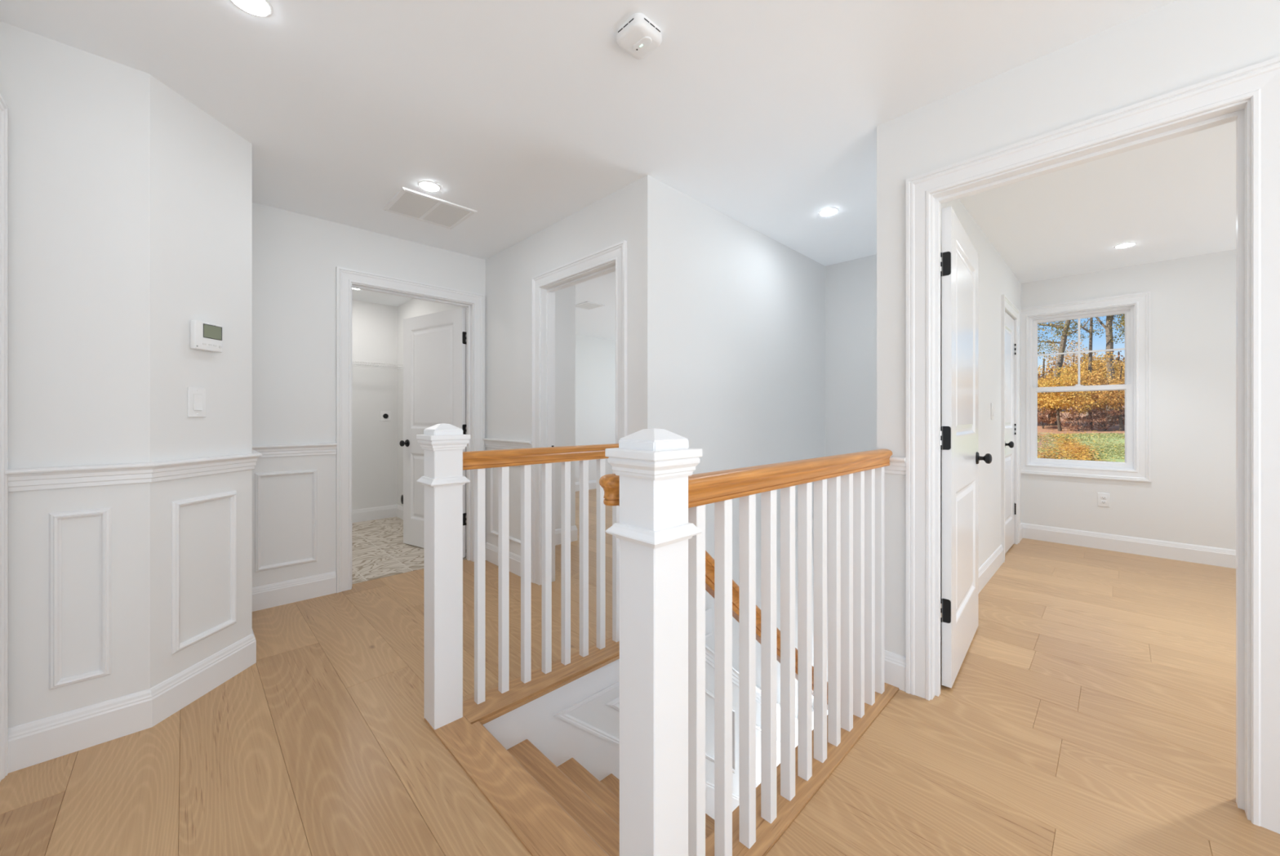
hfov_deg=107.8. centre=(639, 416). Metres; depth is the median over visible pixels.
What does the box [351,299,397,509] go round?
wall
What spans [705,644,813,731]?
chair rail
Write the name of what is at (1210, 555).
baseboard
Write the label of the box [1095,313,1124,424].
tree
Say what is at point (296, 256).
wall
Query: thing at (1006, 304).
door frame
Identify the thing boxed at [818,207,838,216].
recessed light
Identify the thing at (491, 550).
baseboard
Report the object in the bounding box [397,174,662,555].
wall
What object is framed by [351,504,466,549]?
baseboard
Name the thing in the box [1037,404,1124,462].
ground
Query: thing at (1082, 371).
tree
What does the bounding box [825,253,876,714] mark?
wall
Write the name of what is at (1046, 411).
shrub
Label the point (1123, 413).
shrub
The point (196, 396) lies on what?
light switch
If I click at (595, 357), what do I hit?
wall
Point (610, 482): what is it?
stair handrail
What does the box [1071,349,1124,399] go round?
tree
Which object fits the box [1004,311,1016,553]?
door
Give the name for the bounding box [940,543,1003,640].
baseboard
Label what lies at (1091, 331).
tree
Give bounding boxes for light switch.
[187,386,205,417]
[991,402,994,419]
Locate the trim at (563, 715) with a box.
[553,631,738,801]
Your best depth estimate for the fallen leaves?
15.85 m
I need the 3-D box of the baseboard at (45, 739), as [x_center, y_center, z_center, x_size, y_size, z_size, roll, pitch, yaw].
[-2.042,1.085,2.288,0.422,0.140,1.531,0,0,-12]
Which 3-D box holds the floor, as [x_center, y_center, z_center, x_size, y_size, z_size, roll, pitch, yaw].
[1.614,1.279,1.854,8.300,0.252,11.600,0,0,-44]
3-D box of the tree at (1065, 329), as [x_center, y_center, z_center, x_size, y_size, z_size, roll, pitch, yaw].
[23.261,-5.506,25.283,5.445,12.030,3.380,0,0,41]
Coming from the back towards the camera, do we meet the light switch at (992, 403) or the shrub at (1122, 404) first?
the shrub at (1122, 404)
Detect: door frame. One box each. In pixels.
[0,93,8,781]
[336,266,484,592]
[531,240,626,584]
[906,56,1279,833]
[1001,294,1019,561]
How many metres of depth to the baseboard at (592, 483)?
4.35 m
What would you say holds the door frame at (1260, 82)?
attached to the wall at (1178, 44)
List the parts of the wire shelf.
long rod, long rod, long rod, long rod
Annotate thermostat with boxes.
[190,320,222,352]
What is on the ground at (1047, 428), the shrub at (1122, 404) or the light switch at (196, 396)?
the shrub at (1122, 404)
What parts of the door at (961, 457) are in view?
knob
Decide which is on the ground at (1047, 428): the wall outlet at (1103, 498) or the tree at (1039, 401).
the tree at (1039, 401)
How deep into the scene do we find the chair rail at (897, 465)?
1.98 m
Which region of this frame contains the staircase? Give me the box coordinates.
[424,715,714,855]
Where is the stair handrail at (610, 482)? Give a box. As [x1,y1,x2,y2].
[599,473,827,709]
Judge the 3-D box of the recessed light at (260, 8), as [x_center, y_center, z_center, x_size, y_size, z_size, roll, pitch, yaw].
[-1.205,-1.278,1.440,0.116,0.008,0.116,0,0,-44]
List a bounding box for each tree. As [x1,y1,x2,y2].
[1037,317,1110,425]
[1037,358,1079,412]
[1037,364,1111,431]
[1037,377,1057,411]
[1042,339,1106,418]
[1049,351,1115,409]
[1051,317,1104,422]
[1054,363,1124,429]
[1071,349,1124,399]
[1073,351,1124,431]
[1084,351,1124,411]
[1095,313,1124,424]
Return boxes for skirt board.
[482,607,738,818]
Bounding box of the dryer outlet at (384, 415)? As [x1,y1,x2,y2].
[380,410,391,420]
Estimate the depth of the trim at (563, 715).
2.21 m
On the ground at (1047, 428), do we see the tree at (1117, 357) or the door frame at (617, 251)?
the tree at (1117, 357)
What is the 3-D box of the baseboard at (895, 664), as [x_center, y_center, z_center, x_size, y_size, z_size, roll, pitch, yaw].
[1.086,1.085,2.005,0.015,0.140,0.106,0,0,-44]
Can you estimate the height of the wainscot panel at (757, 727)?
1.013 m
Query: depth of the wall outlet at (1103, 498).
4.07 m
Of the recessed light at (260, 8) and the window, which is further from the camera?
the window
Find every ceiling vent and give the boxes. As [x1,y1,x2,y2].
[382,186,476,229]
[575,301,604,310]
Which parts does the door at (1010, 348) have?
knob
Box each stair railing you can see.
[416,422,619,728]
[604,427,898,855]
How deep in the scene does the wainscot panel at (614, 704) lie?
2.85 m
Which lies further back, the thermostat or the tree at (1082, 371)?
the tree at (1082, 371)
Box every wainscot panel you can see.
[48,506,111,689]
[171,490,236,653]
[254,468,317,572]
[490,465,520,543]
[605,688,734,773]
[755,724,780,785]
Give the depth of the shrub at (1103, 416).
22.30 m
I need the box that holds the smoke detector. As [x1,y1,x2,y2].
[616,13,662,59]
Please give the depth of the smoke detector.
1.53 m
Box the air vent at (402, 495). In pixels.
[400,493,403,504]
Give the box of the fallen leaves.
[1037,423,1124,462]
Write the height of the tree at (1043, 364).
4.373 m
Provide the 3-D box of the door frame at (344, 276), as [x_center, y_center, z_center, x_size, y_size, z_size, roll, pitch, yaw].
[-1.672,0.083,3.471,1.023,2.145,0.135,0,0,-44]
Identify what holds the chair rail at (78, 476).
attached to the wall at (130, 203)
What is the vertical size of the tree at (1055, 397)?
3.550 m
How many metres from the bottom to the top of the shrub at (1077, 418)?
1.781 m
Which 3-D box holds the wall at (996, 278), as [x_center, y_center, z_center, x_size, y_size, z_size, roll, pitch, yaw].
[1.899,1.312,2.829,5.130,5.187,0.090,0,0,-44]
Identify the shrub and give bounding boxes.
[1037,403,1064,428]
[1058,402,1106,431]
[1079,398,1124,431]
[1093,404,1124,417]
[1110,408,1124,426]
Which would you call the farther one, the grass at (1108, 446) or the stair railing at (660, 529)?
the grass at (1108, 446)
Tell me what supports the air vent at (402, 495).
in the wall at (633, 213)
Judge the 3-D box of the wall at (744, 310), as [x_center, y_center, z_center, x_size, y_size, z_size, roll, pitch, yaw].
[0.456,1.312,2.948,3.230,5.187,0.100,0,0,-44]
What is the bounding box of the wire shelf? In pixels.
[351,360,403,368]
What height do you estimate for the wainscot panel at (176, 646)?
0.596 m
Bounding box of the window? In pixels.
[1020,291,1151,481]
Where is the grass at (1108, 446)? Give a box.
[1037,432,1124,461]
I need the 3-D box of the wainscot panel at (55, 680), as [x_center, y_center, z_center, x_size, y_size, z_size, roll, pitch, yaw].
[-1.946,0.624,1.625,0.140,0.598,0.016,0,0,-44]
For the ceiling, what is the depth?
1.95 m
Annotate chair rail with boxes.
[4,442,337,492]
[482,437,531,448]
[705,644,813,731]
[884,456,906,475]
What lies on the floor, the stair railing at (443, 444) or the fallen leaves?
the stair railing at (443, 444)
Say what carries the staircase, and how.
attached to the floor
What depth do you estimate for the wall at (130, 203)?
1.69 m
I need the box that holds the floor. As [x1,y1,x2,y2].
[0,488,1279,855]
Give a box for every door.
[399,306,466,557]
[940,205,991,688]
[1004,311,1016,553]
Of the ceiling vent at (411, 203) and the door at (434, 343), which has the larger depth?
the door at (434, 343)
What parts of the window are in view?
sash, sash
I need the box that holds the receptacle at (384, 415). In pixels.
[382,413,388,417]
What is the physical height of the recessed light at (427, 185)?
0.008 m
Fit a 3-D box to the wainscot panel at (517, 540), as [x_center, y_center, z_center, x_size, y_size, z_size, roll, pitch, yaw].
[-1.013,0.631,3.541,0.016,0.592,0.515,0,0,-44]
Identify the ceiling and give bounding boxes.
[0,0,1235,340]
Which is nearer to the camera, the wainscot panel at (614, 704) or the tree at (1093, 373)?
the wainscot panel at (614, 704)
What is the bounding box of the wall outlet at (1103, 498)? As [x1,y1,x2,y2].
[1097,492,1109,506]
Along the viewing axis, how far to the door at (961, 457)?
2.11 m
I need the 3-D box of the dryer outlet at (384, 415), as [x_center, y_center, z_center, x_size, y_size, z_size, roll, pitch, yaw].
[-2.903,-0.011,5.329,0.110,0.110,0.015,0,0,-44]
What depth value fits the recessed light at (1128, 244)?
3.47 m
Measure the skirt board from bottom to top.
2.688 m
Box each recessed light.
[229,0,273,17]
[417,181,440,191]
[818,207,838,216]
[1114,242,1136,248]
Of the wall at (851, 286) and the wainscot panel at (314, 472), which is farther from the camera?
the wall at (851, 286)
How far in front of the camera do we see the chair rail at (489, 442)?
3.52 m
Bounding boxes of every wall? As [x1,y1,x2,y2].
[0,21,252,728]
[252,201,485,586]
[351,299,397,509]
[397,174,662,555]
[567,182,825,795]
[575,334,615,481]
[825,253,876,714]
[876,116,1021,653]
[898,0,1279,656]
[1021,248,1235,549]
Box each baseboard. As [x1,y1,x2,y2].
[8,570,336,773]
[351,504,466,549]
[484,542,520,576]
[555,479,596,545]
[884,649,906,691]
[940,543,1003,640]
[1019,522,1235,568]
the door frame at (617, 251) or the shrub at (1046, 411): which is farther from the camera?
the shrub at (1046, 411)
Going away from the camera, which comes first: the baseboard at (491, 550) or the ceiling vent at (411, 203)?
the ceiling vent at (411, 203)
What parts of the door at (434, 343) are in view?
knob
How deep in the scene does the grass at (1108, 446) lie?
17.62 m
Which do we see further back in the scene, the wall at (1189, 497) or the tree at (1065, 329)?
the tree at (1065, 329)
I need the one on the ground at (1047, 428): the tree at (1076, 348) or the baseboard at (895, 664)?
the tree at (1076, 348)
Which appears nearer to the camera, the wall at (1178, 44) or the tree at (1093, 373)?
the wall at (1178, 44)
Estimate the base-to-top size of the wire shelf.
0.058 m
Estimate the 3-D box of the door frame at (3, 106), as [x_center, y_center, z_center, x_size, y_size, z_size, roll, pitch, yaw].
[-1.732,0.075,1.174,0.020,2.160,0.930,0,0,-44]

